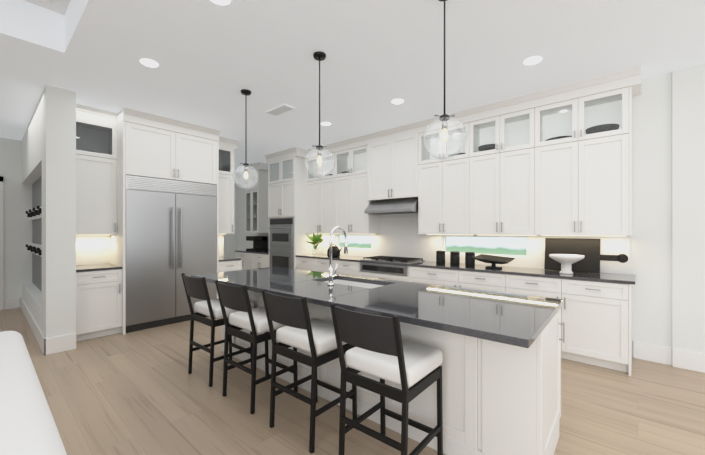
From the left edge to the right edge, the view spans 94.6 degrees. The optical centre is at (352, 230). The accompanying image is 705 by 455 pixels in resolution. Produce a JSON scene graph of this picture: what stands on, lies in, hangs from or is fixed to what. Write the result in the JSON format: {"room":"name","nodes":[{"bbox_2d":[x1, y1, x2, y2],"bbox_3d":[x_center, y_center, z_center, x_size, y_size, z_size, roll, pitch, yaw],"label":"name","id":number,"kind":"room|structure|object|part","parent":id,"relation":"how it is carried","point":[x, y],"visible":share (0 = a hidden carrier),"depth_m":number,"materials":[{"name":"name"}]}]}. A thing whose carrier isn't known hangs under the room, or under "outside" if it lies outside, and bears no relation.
{"room":"kitchen","nodes":[
{"label":"kitchen","id":0,"kind":"room"},
{"bbox_2d":[20,206,75,354],"bbox_3d":[-4.741,0.520,4.968,3.518,1.800,0.283,0,0,41],"label":"baseboard","id":1,"kind":"structure","parent":0,"point":[57,344],"depth_m":4.00,"materials":[{"name":"white wood"}]},
{"bbox_2d":[22,85,75,337],"bbox_3d":[-4.742,-0.130,4.981,3.500,3.100,0.265,0,0,41],"label":"wall","id":2,"kind":"structure","parent":0,"point":[49,139],"depth_m":3.86,"materials":[{"name":"white paint"}]},
{"bbox_2d":[0,137,237,298],"bbox_3d":[-7.173,-0.130,4.957,0.120,3.100,11.980,0,0,41],"label":"wall","id":3,"kind":"structure","parent":0,"point":[17,195],"depth_m":5.99,"materials":[{"name":"white paint"}]},
{"bbox_2d":[0,176,19,310],"bbox_3d":[-8.600,0.220,3.203,0.050,2.400,7.460,0,0,41],"label":"door frame","id":4,"kind":"structure","parent":3,"relation":"in","point":[11,303],"depth_m":5.82,"materials":[{"name":"white wood"}]},
{"bbox_2d":[140,0,541,125],"bbox_3d":[0.429,-1.675,2.738,4.530,0.008,2.640,0,0,41],"label":"recessed light","id":5,"kind":"object","parent":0,"point":[533,60],"depth_m":3.22,"materials":[{"name":"white"}]},
{"bbox_2d":[0,0,704,171],"bbox_3d":[-2.907,-1.965,1.236,18.000,0.570,12.020,0,0,41],"label":"ceiling","id":6,"kind":"structure","parent":0,"point":[378,53],"depth_m":3.11,"materials":[{"name":"white paint"}]},
{"bbox_2d":[240,89,251,178],"bbox_3d":[-1.280,-1.092,3.906,0.300,1.172,0.300,0,0,41],"label":"pendant light","id":7,"kind":"object","parent":6,"relation":"hanging from","point":[245,92],"visible":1,"depth_m":3.90,"materials":[{"name":"black metal"}]},
{"bbox_2d":[265,104,294,115],"bbox_3d":[-1.007,-1.672,4.505,0.440,0.015,0.180,0,0,41],"label":"ceiling vent","id":8,"kind":"object","parent":6,"relation":"in","point":[283,108],"depth_m":4.49,"materials":[{"name":"white metal"}]},
{"bbox_2d":[312,51,326,164],"bbox_3d":[-0.314,-1.092,3.098,0.300,1.172,0.300,0,0,41],"label":"pendant light","id":9,"kind":"object","parent":6,"relation":"hanging from","point":[319,56],"visible":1,"depth_m":3.09,"materials":[{"name":"black metal"}]},
{"bbox_3d":[-0.314,-0.670,3.098,0.050,0.088,0.049,0,0,41],"label":"bulb","id":10,"kind":"part","parent":9,"relation":"part of","materials":[{"name":"white glass"}]},
{"bbox_2d":[434,0,454,141],"bbox_3d":[0.646,-1.092,2.281,0.300,1.172,0.300,0,0,41],"label":"pendant light","id":11,"kind":"object","parent":6,"relation":"hanging from","point":[443,118],"visible":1,"depth_m":2.27,"materials":[{"name":"black metal"}]},
{"bbox_3d":[0.646,-0.670,2.281,0.050,0.088,0.049,0,0,41],"label":"bulb","id":12,"kind":"part","parent":11,"relation":"part of","materials":[{"name":"white glass"}]},
{"bbox_2d":[0,308,704,454],"bbox_3d":[-2.907,1.470,1.236,18.000,0.100,12.020,0,0,41],"label":"floor","id":13,"kind":"structure","parent":0,"point":[131,393],"depth_m":2.60,"materials":[{"name":"brown wood"}]},
{"bbox_2d":[0,331,66,454],"bbox_3d":[-1.385,0.980,0.749,2.170,0.880,1.000,0,0,41],"label":"sofa","id":14,"kind":"object","parent":13,"relation":"on","point":[27,423],"visible":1,"depth_m":1.00,"materials":[{"name":"white fabric"}]},
{"bbox_2d":[76,104,241,341],"bbox_3d":[-2.928,-0.129,5.152,0.754,3.097,2.373,0,0,41],"label":"kitchen cabinets","id":15,"kind":"object","parent":13,"relation":"on","point":[155,194],"visible":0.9,"depth_m":4.71,"materials":[{"name":"white wood"}]},
{"bbox_2d":[126,175,216,332],"bbox_3d":[-2.923,0.322,5.157,0.754,2.196,1.282,0,0,41],"label":"fridge","id":16,"kind":"object","parent":15,"relation":"in","point":[171,223],"depth_m":4.85,"materials":[{"name":"grey metal"}]},
{"bbox_2d":[181,273,253,386],"bbox_3d":[-1.345,0.917,3.240,0.460,1.007,0.558,0,0,40],"label":"stool","id":17,"kind":"object","parent":13,"relation":"on","point":[194,287],"visible":0.65,"depth_m":3.09,"materials":[{"name":"black wood"}]},
{"bbox_3d":[-1.301,0.767,3.293,0.460,0.104,0.420,0,0,40],"label":"seat","id":18,"kind":"part","parent":17,"relation":"part of","materials":[{"name":"white fabric"}]},
{"bbox_2d":[215,280,297,413],"bbox_3d":[-0.828,0.917,2.798,0.460,1.007,0.558,0,0,40],"label":"stool","id":19,"kind":"object","parent":13,"relation":"on","point":[254,320],"visible":0.85,"depth_m":2.66,"materials":[{"name":"black wood"}]},
{"bbox_3d":[-0.784,0.767,2.851,0.460,0.104,0.420,0,0,40],"label":"seat","id":20,"kind":"part","parent":19,"relation":"part of","materials":[{"name":"white fabric"}]},
{"bbox_2d":[261,289,356,453],"bbox_3d":[-0.311,0.917,2.356,0.460,1.007,0.558,0,0,40],"label":"stool","id":21,"kind":"object","parent":13,"relation":"on","point":[315,336],"visible":0.88,"depth_m":2.21,"materials":[{"name":"black wood"}]},
{"bbox_3d":[-0.267,0.767,2.409,0.460,0.104,0.420,0,0,40],"label":"seat","id":22,"kind":"part","parent":21,"relation":"part of","materials":[{"name":"white fabric"}]},
{"bbox_2d":[191,226,564,454],"bbox_3d":[-0.134,0.686,2.960,3.382,1.468,1.120,0,0,40],"label":"kitchen island","id":23,"kind":"object","parent":13,"relation":"on","point":[501,364],"visible":0.63,"depth_m":2.05,"materials":[{"name":"wood"}]},
{"bbox_2d":[191,267,562,347],"bbox_3d":[-0.142,0.510,2.967,3.360,0.040,1.120,0,0,40],"label":"island countertop","id":24,"kind":"structure","parent":23,"relation":"on","point":[506,318],"depth_m":2.26,"materials":[{"name":"stone"}]},
{"bbox_2d":[327,226,347,285],"bbox_3d":[-0.112,0.221,2.994,0.112,0.537,0.260,0,0,40],"label":"faucet","id":25,"kind":"object","parent":24,"relation":"on","point":[331,273],"depth_m":2.93,"materials":[{"name":"silver metal"}]},
{"bbox_2d":[324,279,384,288],"bbox_3d":[-0.004,0.632,3.164,0.780,0.203,0.420,0,0,40],"label":"sink","id":26,"kind":"object","parent":24,"relation":"in","point":[351,282],"depth_m":3.38,"materials":[{"name":"silver metal"}]},
{"bbox_2d":[330,303,442,454],"bbox_3d":[0.206,0.917,1.915,0.460,1.007,0.558,0,0,40],"label":"stool","id":27,"kind":"object","parent":13,"relation":"on","point":[380,351],"visible":1,"depth_m":1.80,"materials":[{"name":"black wood"}]},
{"bbox_3d":[0.250,0.767,1.968,0.460,0.104,0.420,0,0,40],"label":"seat","id":28,"kind":"part","parent":27,"relation":"part of","materials":[{"name":"white fabric"}]},
{"bbox_2d":[235,66,640,375],"bbox_3d":[0.091,-0.129,5.842,7.625,3.097,0.736,0,0,41],"label":"kitchen cabinets","id":29,"kind":"object","parent":13,"relation":"on","point":[556,162],"visible":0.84,"depth_m":4.36,"materials":[{"name":"white wood"}]},
{"bbox_2d":[306,233,324,249],"bbox_3d":[-0.743,0.251,6.422,0.550,0.475,0.323,0,0,41],"label":"potted plant","id":30,"kind":"object","parent":29,"relation":"on","point":[316,239],"visible":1,"depth_m":6.39,"materials":[{"name":"green plant"}]},
{"bbox_2d":[327,244,341,256],"bbox_3d":[-0.353,0.370,6.168,0.250,0.238,0.308,0,0,-15],"label":"kettle","id":31,"kind":"object","parent":29,"relation":"on","point":[335,250],"visible":0.8,"depth_m":6.10,"materials":[{"name":"black metal"}]},
{"bbox_2d":[365,197,417,214],"bbox_3d":[0.723,-0.412,5.444,0.940,0.232,0.500,0,0,41],"label":"hood","id":32,"kind":"object","parent":29,"relation":"attached to","point":[382,205],"depth_m":5.30,"materials":[{"name":"silver metal"}]},
{"bbox_2d":[360,256,424,263],"bbox_3d":[0.660,0.468,5.373,0.900,0.045,0.570,0,0,41],"label":"cooktop","id":33,"kind":"object","parent":29,"relation":"in","point":[375,259],"depth_m":5.26,"materials":[{"name":"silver metal"}]},
{"bbox_2d":[436,251,444,263],"bbox_3d":[1.309,0.392,4.823,0.132,0.195,0.132,0,0,41],"label":"canister","id":34,"kind":"object","parent":29,"relation":"on","point":[440,255],"visible":0.98,"depth_m":4.77,"materials":[{"name":"black ceramic"}]},
{"bbox_2d":[450,251,459,264],"bbox_3d":[1.474,0.392,4.678,0.132,0.195,0.132,0,0,41],"label":"canister","id":35,"kind":"object","parent":29,"relation":"on","point":[454,255],"visible":0.99,"depth_m":4.62,"materials":[{"name":"black ceramic"}]},
{"bbox_2d":[295,254,635,284],"bbox_3d":[1.006,0.505,5.099,5.180,0.030,0.645,0,0,41],"label":"countertop","id":36,"kind":"structure","parent":29,"relation":"on","point":[599,277],"depth_m":4.03,"materials":[{"name":"stone"}]},
{"bbox_2d":[465,252,474,266],"bbox_3d":[1.639,0.392,4.532,0.132,0.195,0.132,0,0,41],"label":"canister","id":37,"kind":"object","parent":29,"relation":"on","point":[469,261],"visible":1,"depth_m":4.48,"materials":[{"name":"black ceramic"}]},
{"bbox_2d":[473,254,514,268],"bbox_3d":[1.845,0.403,4.259,0.470,0.172,0.220,0,0,41],"label":"dish","id":38,"kind":"object","parent":29,"relation":"on","point":[494,260],"visible":1,"depth_m":4.25,"materials":[{"name":"black"}]},
{"bbox_2d":[549,254,584,273],"bbox_3d":[2.463,0.383,3.743,0.347,0.213,0.347,0,0,41],"label":"footed bowl","id":39,"kind":"object","parent":29,"relation":"on","point":[566,260],"visible":1,"depth_m":3.69,"materials":[{"name":"white ceramic"}]},
{"bbox_2d":[544,238,627,272],"bbox_3d":[2.756,0.289,3.872,0.810,0.397,0.083,0,0,41],"label":"cutting board","id":40,"kind":"object","parent":29,"relation":"on","point":[590,248],"visible":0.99,"depth_m":3.89,"materials":[{"name":"black wood"}]},
{"bbox_2d":[238,73,671,356],"bbox_3d":[0.980,-0.130,5.661,18.000,3.100,0.160,0,0,41],"label":"wall","id":41,"kind":"structure","parent":0,"point":[651,238],"depth_m":3.55,"materials":[{"name":"white paint"}]},
{"bbox_2d":[337,234,526,257],"bbox_3d":[1.038,0.212,5.598,3.610,0.295,0.040,0,0,41],"label":"window frames","id":42,"kind":"structure","parent":41,"relation":"in","point":[444,236],"depth_m":5.03,"materials":[{"name":"white"}]},
{"bbox_2d":[319,216,629,274],"bbox_3d":[1.196,0.120,5.353,5.130,0.740,0.012,0,0,41],"label":"backsplash","id":43,"kind":"structure","parent":41,"relation":"attached to","point":[398,236],"depth_m":5.33,"materials":[{"name":"white tile"}]},
{"bbox_2d":[633,64,704,372],"bbox_3d":[5.401,-0.130,1.633,6.040,3.100,0.053,0,0,41],"label":"trim","id":44,"kind":"structure","parent":41,"relation":"attached to","point":[687,351],"depth_m":3.34,"materials":[{"name":"white wood"}]},
{"label":"outside","id":45,"kind":"structure","parent":0,"visible":0},
{"bbox_2d":[340,235,526,254],"bbox_3d":[1.057,0.170,5.900,5.000,0.900,0.020,0,0,41],"label":"window","id":46,"kind":"structure","parent":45,"point":[484,245],"depth_m":5.07,"materials":[{"name":"clear glass"}]}
]}

